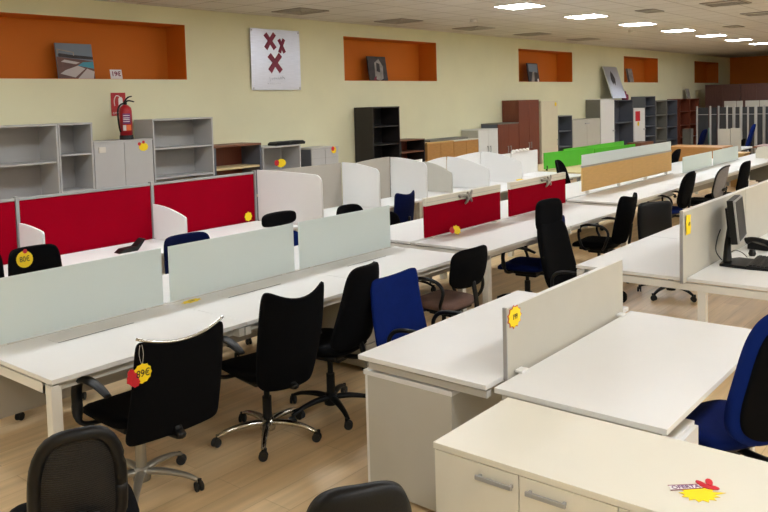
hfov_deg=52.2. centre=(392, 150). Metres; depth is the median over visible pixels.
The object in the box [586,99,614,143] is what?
tall cabinet
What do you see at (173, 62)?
wall
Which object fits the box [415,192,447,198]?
countertop
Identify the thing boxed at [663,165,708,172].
countertop
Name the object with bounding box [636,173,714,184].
countertop
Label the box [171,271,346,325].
countertop
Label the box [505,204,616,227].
countertop
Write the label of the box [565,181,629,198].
countertop
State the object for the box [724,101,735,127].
board
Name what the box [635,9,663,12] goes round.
ceiling vent
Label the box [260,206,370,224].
countertop
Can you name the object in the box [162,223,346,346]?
desk
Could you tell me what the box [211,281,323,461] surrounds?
office chair
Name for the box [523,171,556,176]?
countertop
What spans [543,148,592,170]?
screen
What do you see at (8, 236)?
partition panel
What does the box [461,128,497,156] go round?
cabinet
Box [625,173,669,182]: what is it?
countertop
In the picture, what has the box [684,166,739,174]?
countertop
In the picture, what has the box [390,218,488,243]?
countertop
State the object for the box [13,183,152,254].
partition panel
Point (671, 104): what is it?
bookcase
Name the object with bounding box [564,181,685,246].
desk
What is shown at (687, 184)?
office chair
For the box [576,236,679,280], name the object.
countertop
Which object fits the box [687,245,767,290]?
countertop
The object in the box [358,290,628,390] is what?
countertop
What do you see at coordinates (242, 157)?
bookcase
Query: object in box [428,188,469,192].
countertop
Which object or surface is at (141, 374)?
price tag
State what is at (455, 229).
price tag
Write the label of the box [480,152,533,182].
desk
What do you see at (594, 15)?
recessed light
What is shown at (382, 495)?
office chair
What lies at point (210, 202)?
partition panel
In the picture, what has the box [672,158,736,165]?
countertop
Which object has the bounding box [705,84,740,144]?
tall cabinet
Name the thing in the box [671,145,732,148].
countertop
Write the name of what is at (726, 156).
desk
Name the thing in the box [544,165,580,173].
countertop
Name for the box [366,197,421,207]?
countertop
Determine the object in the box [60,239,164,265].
countertop
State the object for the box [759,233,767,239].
countertop
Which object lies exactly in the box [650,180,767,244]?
desk
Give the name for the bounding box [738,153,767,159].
countertop
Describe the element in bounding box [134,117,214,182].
bookcase
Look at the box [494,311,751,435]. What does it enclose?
countertop
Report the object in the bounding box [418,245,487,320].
office chair
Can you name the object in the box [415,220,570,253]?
countertop
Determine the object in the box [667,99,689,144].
bookcase
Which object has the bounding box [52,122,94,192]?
bookcase
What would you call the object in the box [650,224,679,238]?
countertop
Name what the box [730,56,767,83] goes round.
wall
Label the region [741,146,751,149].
countertop
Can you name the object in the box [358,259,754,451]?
desk
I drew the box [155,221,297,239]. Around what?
countertop
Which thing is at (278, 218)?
office chair
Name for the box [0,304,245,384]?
countertop
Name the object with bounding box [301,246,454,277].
countertop
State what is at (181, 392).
office chair
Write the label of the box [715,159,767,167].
countertop
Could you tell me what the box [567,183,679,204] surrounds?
countertop
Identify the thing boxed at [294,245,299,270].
countertop
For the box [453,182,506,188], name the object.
countertop
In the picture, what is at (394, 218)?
office chair
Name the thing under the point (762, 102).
board
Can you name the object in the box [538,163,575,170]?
countertop
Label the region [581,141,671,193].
screen
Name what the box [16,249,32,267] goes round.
price tag
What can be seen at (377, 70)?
print
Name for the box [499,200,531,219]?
countertop
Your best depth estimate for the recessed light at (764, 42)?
22.16 m
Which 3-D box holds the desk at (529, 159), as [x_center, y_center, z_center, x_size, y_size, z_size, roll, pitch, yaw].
[2.530,0.568,13.467,0.603,1.118,0.906,1,5,39]
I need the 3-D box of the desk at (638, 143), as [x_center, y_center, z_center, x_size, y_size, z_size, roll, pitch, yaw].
[6.893,0.121,21.800,0.400,0.740,0.900,1,5,39]
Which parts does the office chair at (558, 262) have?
backrest, armrest, seat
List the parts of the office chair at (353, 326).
seat, backrest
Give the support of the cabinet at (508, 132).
on the floor
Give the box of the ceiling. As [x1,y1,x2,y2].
[96,0,767,57]
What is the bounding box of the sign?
[111,93,124,115]
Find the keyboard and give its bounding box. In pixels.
[746,255,767,270]
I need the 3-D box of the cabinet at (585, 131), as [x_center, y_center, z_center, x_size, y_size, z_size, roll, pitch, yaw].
[4.807,-0.084,20.119,0.445,1.470,1.602,1,5,39]
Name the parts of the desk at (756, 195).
edge trim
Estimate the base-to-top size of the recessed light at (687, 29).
0.012 m
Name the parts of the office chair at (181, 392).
armrest, seat, backrest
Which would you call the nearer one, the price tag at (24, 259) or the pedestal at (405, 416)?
the pedestal at (405, 416)
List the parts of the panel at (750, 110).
post, infill panel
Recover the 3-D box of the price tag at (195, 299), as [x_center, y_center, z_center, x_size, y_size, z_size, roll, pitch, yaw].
[-1.353,1.009,5.275,0.083,0.002,0.168,1,4,31]
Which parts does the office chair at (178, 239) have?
backrest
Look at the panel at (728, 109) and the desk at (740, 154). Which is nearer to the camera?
the desk at (740, 154)
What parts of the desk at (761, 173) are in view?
modesty panel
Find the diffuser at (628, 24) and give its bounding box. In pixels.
[622,23,652,26]
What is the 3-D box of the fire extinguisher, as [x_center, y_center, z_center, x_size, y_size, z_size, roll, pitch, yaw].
[-3.377,-0.421,9.921,0.188,0.552,0.212,-2,4,-9]
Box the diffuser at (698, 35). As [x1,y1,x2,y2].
[698,35,725,36]
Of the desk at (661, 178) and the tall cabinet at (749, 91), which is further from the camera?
the tall cabinet at (749, 91)
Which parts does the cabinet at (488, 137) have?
door, door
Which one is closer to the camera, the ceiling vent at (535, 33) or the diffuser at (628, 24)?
the diffuser at (628, 24)
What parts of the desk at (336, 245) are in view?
frame rail, leg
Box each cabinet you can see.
[93,138,153,188]
[301,146,338,166]
[425,140,453,165]
[433,397,767,511]
[454,138,478,156]
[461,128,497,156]
[481,122,518,153]
[502,100,539,163]
[539,101,557,163]
[572,118,599,178]
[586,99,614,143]
[633,108,645,141]
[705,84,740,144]
[718,128,740,181]
[741,83,767,106]
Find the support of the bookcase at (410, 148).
on the floor
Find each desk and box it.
[0,248,245,436]
[3,264,7,276]
[19,223,164,265]
[153,204,297,274]
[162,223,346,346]
[257,163,370,224]
[294,205,466,311]
[342,157,421,218]
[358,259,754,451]
[390,157,447,219]
[390,184,570,303]
[424,157,469,192]
[447,152,506,188]
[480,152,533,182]
[499,172,627,256]
[500,174,580,200]
[511,150,556,176]
[538,163,580,181]
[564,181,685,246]
[576,188,767,321]
[625,173,714,206]
[627,141,653,146]
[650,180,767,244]
[663,151,748,200]
[671,145,732,185]
[672,146,767,193]
[731,152,749,186]
[738,153,767,180]
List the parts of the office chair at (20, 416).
backrest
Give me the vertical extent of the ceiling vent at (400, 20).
0.014 m
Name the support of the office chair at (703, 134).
on the floor
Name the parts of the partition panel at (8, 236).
rail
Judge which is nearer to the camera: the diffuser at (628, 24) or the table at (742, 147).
the diffuser at (628, 24)
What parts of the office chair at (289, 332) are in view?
armrest, seat, backrest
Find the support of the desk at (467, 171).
on the floor
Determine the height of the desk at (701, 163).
0.995 m
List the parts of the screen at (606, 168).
glass panel, wood panel, joining rail, glass panel, wood panel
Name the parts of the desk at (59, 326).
leg, modesty panel, frame rail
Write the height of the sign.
0.300 m
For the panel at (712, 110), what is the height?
1.660 m
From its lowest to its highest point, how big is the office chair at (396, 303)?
0.910 m
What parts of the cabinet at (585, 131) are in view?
door, door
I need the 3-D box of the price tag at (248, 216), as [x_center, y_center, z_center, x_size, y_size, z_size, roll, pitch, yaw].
[-1.623,0.737,8.806,0.002,0.110,0.110,1,5,39]
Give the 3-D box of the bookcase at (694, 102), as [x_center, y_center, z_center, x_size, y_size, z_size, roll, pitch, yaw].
[10.002,-0.828,26.501,0.429,1.880,0.938,1,5,39]
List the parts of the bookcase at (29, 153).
panel, shelf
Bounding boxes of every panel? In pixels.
[0,198,16,264]
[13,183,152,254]
[148,172,254,238]
[696,106,708,144]
[709,106,716,144]
[718,106,725,128]
[726,106,731,144]
[733,106,739,127]
[740,105,746,151]
[747,105,753,153]
[755,105,762,152]
[763,105,767,143]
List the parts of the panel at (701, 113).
post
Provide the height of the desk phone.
0.114 m
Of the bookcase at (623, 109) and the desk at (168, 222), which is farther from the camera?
the bookcase at (623, 109)
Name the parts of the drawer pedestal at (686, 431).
drawer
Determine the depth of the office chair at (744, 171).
11.79 m
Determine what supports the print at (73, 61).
attached to the wall at (173, 62)
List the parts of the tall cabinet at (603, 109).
door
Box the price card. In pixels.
[110,70,122,78]
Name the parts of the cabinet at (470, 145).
door, door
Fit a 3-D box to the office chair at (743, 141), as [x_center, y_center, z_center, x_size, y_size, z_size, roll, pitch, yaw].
[8.461,0.131,19.633,0.669,0.900,0.663,-1,4,2]
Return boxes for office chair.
[0,255,24,420]
[8,244,86,399]
[10,425,139,511]
[71,315,223,502]
[164,232,251,356]
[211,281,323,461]
[261,210,297,245]
[288,261,378,429]
[306,480,411,511]
[336,204,362,214]
[370,268,461,346]
[390,211,435,291]
[394,190,414,222]
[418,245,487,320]
[497,215,564,298]
[535,198,626,302]
[555,160,603,231]
[572,192,637,282]
[637,201,696,301]
[647,171,695,217]
[671,149,680,197]
[685,314,767,461]
[690,165,729,205]
[697,129,706,144]
[704,160,750,197]
[741,138,745,151]
[745,124,755,154]
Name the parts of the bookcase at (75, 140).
panel, shelf, shelf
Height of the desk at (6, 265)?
0.730 m
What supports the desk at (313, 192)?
on the floor
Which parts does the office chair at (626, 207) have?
armrest, seat, armrest, backrest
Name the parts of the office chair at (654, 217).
backrest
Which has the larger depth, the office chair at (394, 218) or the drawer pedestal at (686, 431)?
the office chair at (394, 218)
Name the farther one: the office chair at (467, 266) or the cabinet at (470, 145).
the cabinet at (470, 145)
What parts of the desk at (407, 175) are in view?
modesty panel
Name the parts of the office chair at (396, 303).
backrest, armrest, armrest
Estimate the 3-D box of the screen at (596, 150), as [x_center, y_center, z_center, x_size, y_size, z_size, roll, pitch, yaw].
[4.426,0.057,15.586,1.500,0.309,0.033,-5,5,-43]
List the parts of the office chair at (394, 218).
backrest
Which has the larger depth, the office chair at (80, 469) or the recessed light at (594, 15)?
the recessed light at (594, 15)
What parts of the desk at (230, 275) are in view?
modesty panel, frame rail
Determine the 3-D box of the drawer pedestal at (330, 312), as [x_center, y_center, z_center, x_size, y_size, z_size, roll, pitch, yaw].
[-0.269,1.367,6.178,0.540,0.580,0.400,1,5,39]
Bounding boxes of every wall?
[0,0,729,204]
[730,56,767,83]
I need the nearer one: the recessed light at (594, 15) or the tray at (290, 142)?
the tray at (290, 142)
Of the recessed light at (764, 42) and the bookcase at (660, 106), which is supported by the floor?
the bookcase at (660, 106)
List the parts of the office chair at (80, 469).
seat, panel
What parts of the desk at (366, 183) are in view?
leg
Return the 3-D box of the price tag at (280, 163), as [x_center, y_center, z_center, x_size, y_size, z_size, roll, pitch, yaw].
[-1.695,0.088,11.788,0.005,0.327,0.237,1,5,39]
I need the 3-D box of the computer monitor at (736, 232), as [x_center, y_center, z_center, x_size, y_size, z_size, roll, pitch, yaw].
[2.648,0.609,5.982,0.235,0.498,0.480,1,5,39]
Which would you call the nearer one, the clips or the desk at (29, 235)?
the desk at (29, 235)
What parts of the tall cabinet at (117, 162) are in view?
handle, door, door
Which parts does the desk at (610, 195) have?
frame rail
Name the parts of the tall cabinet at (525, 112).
door, door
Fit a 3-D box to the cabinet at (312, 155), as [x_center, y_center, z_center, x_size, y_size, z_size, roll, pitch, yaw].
[-1.232,0.605,12.726,0.427,1.340,0.622,1,5,39]
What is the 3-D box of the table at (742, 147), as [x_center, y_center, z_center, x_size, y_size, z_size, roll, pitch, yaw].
[7.890,0.281,18.868,1.250,0.730,1.200,1,5,39]
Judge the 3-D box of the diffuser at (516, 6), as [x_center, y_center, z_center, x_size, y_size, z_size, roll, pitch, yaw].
[1.897,-2.163,11.704,0.550,0.008,0.550,1,5,39]
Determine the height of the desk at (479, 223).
1.126 m
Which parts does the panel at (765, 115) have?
post, infill panel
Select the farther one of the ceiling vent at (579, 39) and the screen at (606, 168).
the ceiling vent at (579, 39)
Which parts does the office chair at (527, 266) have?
armrest, seat, backrest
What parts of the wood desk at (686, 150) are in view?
panel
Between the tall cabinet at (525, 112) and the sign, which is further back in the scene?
the tall cabinet at (525, 112)
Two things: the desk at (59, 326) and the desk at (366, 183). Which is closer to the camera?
the desk at (59, 326)
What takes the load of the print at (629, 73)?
attached to the wall at (173, 62)
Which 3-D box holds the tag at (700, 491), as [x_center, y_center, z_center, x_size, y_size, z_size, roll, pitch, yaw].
[0.977,1.087,2.501,0.162,0.004,0.131,-2,4,-13]
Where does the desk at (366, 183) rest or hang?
on the floor
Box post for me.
[251,170,257,220]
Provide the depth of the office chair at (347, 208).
8.32 m
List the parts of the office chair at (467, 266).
armrest, seat, armrest, backrest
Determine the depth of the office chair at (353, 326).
4.93 m
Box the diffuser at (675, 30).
[664,29,694,31]
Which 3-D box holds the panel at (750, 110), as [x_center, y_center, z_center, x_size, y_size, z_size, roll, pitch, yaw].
[10.315,-0.482,22.576,0.192,1.660,0.030,2,5,41]
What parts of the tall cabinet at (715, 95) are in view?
door, door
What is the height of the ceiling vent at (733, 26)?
0.014 m
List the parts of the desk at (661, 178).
modesty panel, frame rail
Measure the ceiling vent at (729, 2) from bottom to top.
0.020 m
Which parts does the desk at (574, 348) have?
edge trim, frame rail, edge trim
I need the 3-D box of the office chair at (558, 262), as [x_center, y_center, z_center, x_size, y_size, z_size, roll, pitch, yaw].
[1.563,1.001,6.407,0.787,1.180,0.641,1,4,34]
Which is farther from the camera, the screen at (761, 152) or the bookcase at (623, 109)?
the bookcase at (623, 109)
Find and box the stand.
[114,238,145,253]
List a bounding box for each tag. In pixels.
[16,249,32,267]
[127,346,151,387]
[138,141,147,150]
[181,298,199,303]
[245,212,251,220]
[275,146,285,167]
[449,225,460,234]
[507,305,521,328]
[668,478,723,501]
[686,214,690,234]
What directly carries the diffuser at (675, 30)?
attached to the recessed light at (687, 29)
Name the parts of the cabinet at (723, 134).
panel, panel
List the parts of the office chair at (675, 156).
backrest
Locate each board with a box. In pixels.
[250,28,300,89]
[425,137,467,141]
[685,89,690,98]
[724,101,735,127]
[737,101,742,106]
[745,100,758,153]
[760,100,767,112]
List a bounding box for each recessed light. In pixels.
[492,2,546,9]
[563,13,608,18]
[616,22,656,26]
[661,28,696,32]
[696,34,727,36]
[724,38,753,40]
[748,42,767,44]
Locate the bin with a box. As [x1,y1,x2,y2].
[683,129,692,144]
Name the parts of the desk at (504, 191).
modesty panel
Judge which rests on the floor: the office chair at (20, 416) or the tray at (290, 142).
the office chair at (20, 416)
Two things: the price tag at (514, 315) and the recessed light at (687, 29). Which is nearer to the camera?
the price tag at (514, 315)
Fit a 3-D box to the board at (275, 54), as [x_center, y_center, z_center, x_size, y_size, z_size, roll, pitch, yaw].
[-1.831,-1.424,12.258,0.040,0.940,1.030,1,5,39]
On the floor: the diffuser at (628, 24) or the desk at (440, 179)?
the desk at (440, 179)
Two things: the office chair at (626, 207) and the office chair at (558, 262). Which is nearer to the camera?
the office chair at (558, 262)
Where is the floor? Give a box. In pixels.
[0,179,767,511]
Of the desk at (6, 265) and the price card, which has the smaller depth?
the desk at (6, 265)
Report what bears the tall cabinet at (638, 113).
on the floor
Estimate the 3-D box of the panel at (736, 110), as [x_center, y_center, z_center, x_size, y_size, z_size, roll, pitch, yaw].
[10.065,-0.497,22.939,0.165,1.660,0.030,1,5,38]
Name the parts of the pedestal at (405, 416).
door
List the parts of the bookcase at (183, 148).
panel, shelf, shelf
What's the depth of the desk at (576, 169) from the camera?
14.15 m
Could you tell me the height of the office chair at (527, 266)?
0.906 m
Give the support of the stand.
on the desk at (29, 235)
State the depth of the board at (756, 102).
24.28 m
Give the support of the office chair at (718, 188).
on the floor
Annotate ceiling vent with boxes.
[271,8,328,14]
[374,18,422,23]
[453,26,494,30]
[513,32,549,35]
[567,38,599,40]
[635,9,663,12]
[699,0,751,6]
[723,25,743,27]
[740,11,767,16]
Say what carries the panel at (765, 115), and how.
on the floor
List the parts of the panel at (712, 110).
post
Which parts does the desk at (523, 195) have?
leg, modesty panel, screen rail, screen bracket, frame rail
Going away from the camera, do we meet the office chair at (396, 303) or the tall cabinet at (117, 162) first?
the office chair at (396, 303)
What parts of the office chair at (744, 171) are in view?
seat, backrest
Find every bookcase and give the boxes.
[0,124,60,199]
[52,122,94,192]
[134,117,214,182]
[213,142,261,220]
[261,144,300,169]
[354,106,400,187]
[400,138,424,161]
[558,115,572,179]
[614,100,632,144]
[631,96,655,143]
[655,101,666,142]
[656,100,676,145]
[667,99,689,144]
[690,98,698,144]
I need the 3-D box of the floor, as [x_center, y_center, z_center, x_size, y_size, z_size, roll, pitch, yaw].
[7.015,1.222,10.804,17.100,0.100,39.800,1,5,39]
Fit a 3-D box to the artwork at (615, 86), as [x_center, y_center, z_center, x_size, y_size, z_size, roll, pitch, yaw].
[6.137,-1.895,21.690,0.308,0.882,0.900,1,5,39]
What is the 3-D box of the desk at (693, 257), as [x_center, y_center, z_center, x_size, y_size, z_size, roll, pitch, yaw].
[2.515,0.976,6.127,1.650,1.215,1.558,1,5,39]
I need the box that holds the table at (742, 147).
[741,146,752,153]
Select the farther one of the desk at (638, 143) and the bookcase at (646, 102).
the bookcase at (646, 102)
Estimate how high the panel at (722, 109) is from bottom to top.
1.660 m
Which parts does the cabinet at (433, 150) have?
door, door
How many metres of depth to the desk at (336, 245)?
6.50 m
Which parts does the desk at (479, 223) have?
leg, modesty panel, screen rail, screen bracket, frame rail, leg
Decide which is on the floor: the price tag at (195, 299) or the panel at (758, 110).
the panel at (758, 110)
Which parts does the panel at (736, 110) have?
post, infill panel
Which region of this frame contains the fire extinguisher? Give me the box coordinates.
[117,96,133,139]
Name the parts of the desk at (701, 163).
modesty panel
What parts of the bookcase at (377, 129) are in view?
panel, shelf, shelf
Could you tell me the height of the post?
1.300 m
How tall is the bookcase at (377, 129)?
1.955 m
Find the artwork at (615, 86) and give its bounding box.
[602,66,625,98]
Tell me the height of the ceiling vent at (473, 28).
0.014 m
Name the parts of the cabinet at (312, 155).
door, door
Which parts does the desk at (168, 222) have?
leg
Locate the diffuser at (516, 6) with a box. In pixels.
[499,3,540,9]
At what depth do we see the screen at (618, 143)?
17.01 m
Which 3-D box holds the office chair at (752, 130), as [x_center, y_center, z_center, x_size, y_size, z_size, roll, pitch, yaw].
[8.948,-0.082,20.266,0.813,1.220,0.658,0,4,19]
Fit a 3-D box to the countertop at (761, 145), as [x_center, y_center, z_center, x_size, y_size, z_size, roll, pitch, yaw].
[8.591,0.316,16.877,1.350,0.870,0.900,1,5,39]
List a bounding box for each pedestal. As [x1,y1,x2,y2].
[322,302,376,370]
[363,367,504,510]
[662,419,697,444]
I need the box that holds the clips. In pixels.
[510,148,530,152]
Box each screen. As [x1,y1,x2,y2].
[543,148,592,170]
[563,141,623,152]
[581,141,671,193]
[594,144,634,152]
[756,146,767,158]
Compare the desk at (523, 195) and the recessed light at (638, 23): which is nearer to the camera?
the desk at (523, 195)
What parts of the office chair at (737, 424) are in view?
seat, backrest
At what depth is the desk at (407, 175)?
10.57 m
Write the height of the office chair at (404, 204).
0.952 m
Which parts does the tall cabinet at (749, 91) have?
door, door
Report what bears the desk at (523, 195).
on the floor
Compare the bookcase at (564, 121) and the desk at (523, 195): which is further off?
the bookcase at (564, 121)
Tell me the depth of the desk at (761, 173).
15.41 m
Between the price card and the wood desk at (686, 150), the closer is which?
the price card
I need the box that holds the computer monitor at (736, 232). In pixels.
[715,195,752,269]
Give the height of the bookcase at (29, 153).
1.885 m
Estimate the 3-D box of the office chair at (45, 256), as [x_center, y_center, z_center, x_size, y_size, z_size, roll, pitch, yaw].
[-2.447,1.228,5.710,0.664,1.030,0.646,-2,4,-10]
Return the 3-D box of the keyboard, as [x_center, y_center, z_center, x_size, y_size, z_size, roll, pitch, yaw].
[2.793,0.843,5.901,0.160,0.035,0.440,1,4,35]
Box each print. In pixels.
[54,43,94,78]
[366,56,387,80]
[526,63,539,81]
[626,69,633,81]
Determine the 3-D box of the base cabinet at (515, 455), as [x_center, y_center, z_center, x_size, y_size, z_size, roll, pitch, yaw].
[0.883,1.462,2.696,1.443,0.760,0.566,1,5,39]
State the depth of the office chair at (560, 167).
12.30 m
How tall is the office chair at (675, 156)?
0.980 m
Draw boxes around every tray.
[268,140,304,145]
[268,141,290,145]
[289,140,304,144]
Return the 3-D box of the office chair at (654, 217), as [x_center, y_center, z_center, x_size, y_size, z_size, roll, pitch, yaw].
[2.824,0.998,7.903,0.652,0.932,0.634,-3,4,-23]
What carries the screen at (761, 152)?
on the desk at (761, 173)
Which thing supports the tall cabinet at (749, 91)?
on the floor
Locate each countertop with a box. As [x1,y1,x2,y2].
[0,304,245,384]
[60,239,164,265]
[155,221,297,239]
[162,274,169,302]
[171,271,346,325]
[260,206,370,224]
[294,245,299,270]
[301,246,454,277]
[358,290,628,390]
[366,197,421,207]
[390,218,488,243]
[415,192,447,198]
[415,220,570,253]
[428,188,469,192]
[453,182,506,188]
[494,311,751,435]
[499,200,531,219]
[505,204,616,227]
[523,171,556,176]
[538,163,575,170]
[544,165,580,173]
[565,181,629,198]
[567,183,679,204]
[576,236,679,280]
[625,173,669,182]
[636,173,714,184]
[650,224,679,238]
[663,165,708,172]
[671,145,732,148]
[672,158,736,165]
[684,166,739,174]
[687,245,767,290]
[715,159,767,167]
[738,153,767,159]
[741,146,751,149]
[752,144,767,182]
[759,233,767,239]
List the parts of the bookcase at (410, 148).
panel, shelf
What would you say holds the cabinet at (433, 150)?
on the floor
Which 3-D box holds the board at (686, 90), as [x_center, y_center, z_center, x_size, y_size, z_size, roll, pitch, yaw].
[10.035,-1.948,26.627,0.090,0.337,0.300,1,5,39]
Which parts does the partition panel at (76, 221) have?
post, rail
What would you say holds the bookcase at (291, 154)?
on the floor
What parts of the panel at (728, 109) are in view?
post, infill panel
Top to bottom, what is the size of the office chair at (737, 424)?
1.122 m
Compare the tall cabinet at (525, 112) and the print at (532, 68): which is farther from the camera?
the print at (532, 68)
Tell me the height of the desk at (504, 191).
0.730 m
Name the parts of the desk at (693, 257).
frame rail, edge trim, leg, edge trim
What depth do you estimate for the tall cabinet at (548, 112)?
18.34 m
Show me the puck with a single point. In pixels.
(752, 252)
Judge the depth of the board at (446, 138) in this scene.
15.40 m
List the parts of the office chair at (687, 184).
armrest, seat, backrest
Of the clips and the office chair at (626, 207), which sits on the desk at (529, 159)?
the clips
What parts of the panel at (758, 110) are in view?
post, infill panel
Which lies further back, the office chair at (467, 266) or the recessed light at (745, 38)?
the recessed light at (745, 38)
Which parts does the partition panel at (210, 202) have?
post, rail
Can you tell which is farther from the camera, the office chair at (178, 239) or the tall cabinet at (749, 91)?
the tall cabinet at (749, 91)
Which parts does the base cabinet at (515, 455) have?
door, handle, handle, door, door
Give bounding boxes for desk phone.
[744,237,767,250]
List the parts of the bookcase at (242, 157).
panel, shelf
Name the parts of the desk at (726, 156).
modesty panel, frame rail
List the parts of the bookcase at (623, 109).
panel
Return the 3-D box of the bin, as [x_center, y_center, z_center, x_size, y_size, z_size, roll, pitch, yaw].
[9.265,-0.223,24.588,0.250,0.950,0.250,1,5,39]
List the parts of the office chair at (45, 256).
backrest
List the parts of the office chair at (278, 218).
backrest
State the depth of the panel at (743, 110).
22.90 m
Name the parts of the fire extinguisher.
valve handle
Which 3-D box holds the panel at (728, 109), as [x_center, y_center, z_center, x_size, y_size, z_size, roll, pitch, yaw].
[9.858,-0.492,22.949,0.172,1.660,0.030,2,5,41]
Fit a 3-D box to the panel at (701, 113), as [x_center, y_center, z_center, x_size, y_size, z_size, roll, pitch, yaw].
[9.261,-0.507,23.435,0.352,1.660,0.030,1,5,40]
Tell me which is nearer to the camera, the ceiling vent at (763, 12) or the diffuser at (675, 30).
the ceiling vent at (763, 12)
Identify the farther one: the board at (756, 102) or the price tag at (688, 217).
the board at (756, 102)
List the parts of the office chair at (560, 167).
backrest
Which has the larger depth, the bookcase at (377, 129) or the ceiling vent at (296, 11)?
the bookcase at (377, 129)
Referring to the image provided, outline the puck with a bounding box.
[748,249,755,255]
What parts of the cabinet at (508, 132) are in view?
door, door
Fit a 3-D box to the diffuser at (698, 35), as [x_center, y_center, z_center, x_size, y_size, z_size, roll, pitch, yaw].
[7.608,-2.754,18.712,0.550,0.008,0.550,1,5,39]
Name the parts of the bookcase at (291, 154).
panel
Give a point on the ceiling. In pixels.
(436, 15)
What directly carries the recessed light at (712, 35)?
in the ceiling
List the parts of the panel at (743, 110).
post, infill panel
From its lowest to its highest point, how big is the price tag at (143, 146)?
0.137 m
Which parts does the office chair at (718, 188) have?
seat, backrest, panel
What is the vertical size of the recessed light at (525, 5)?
0.012 m

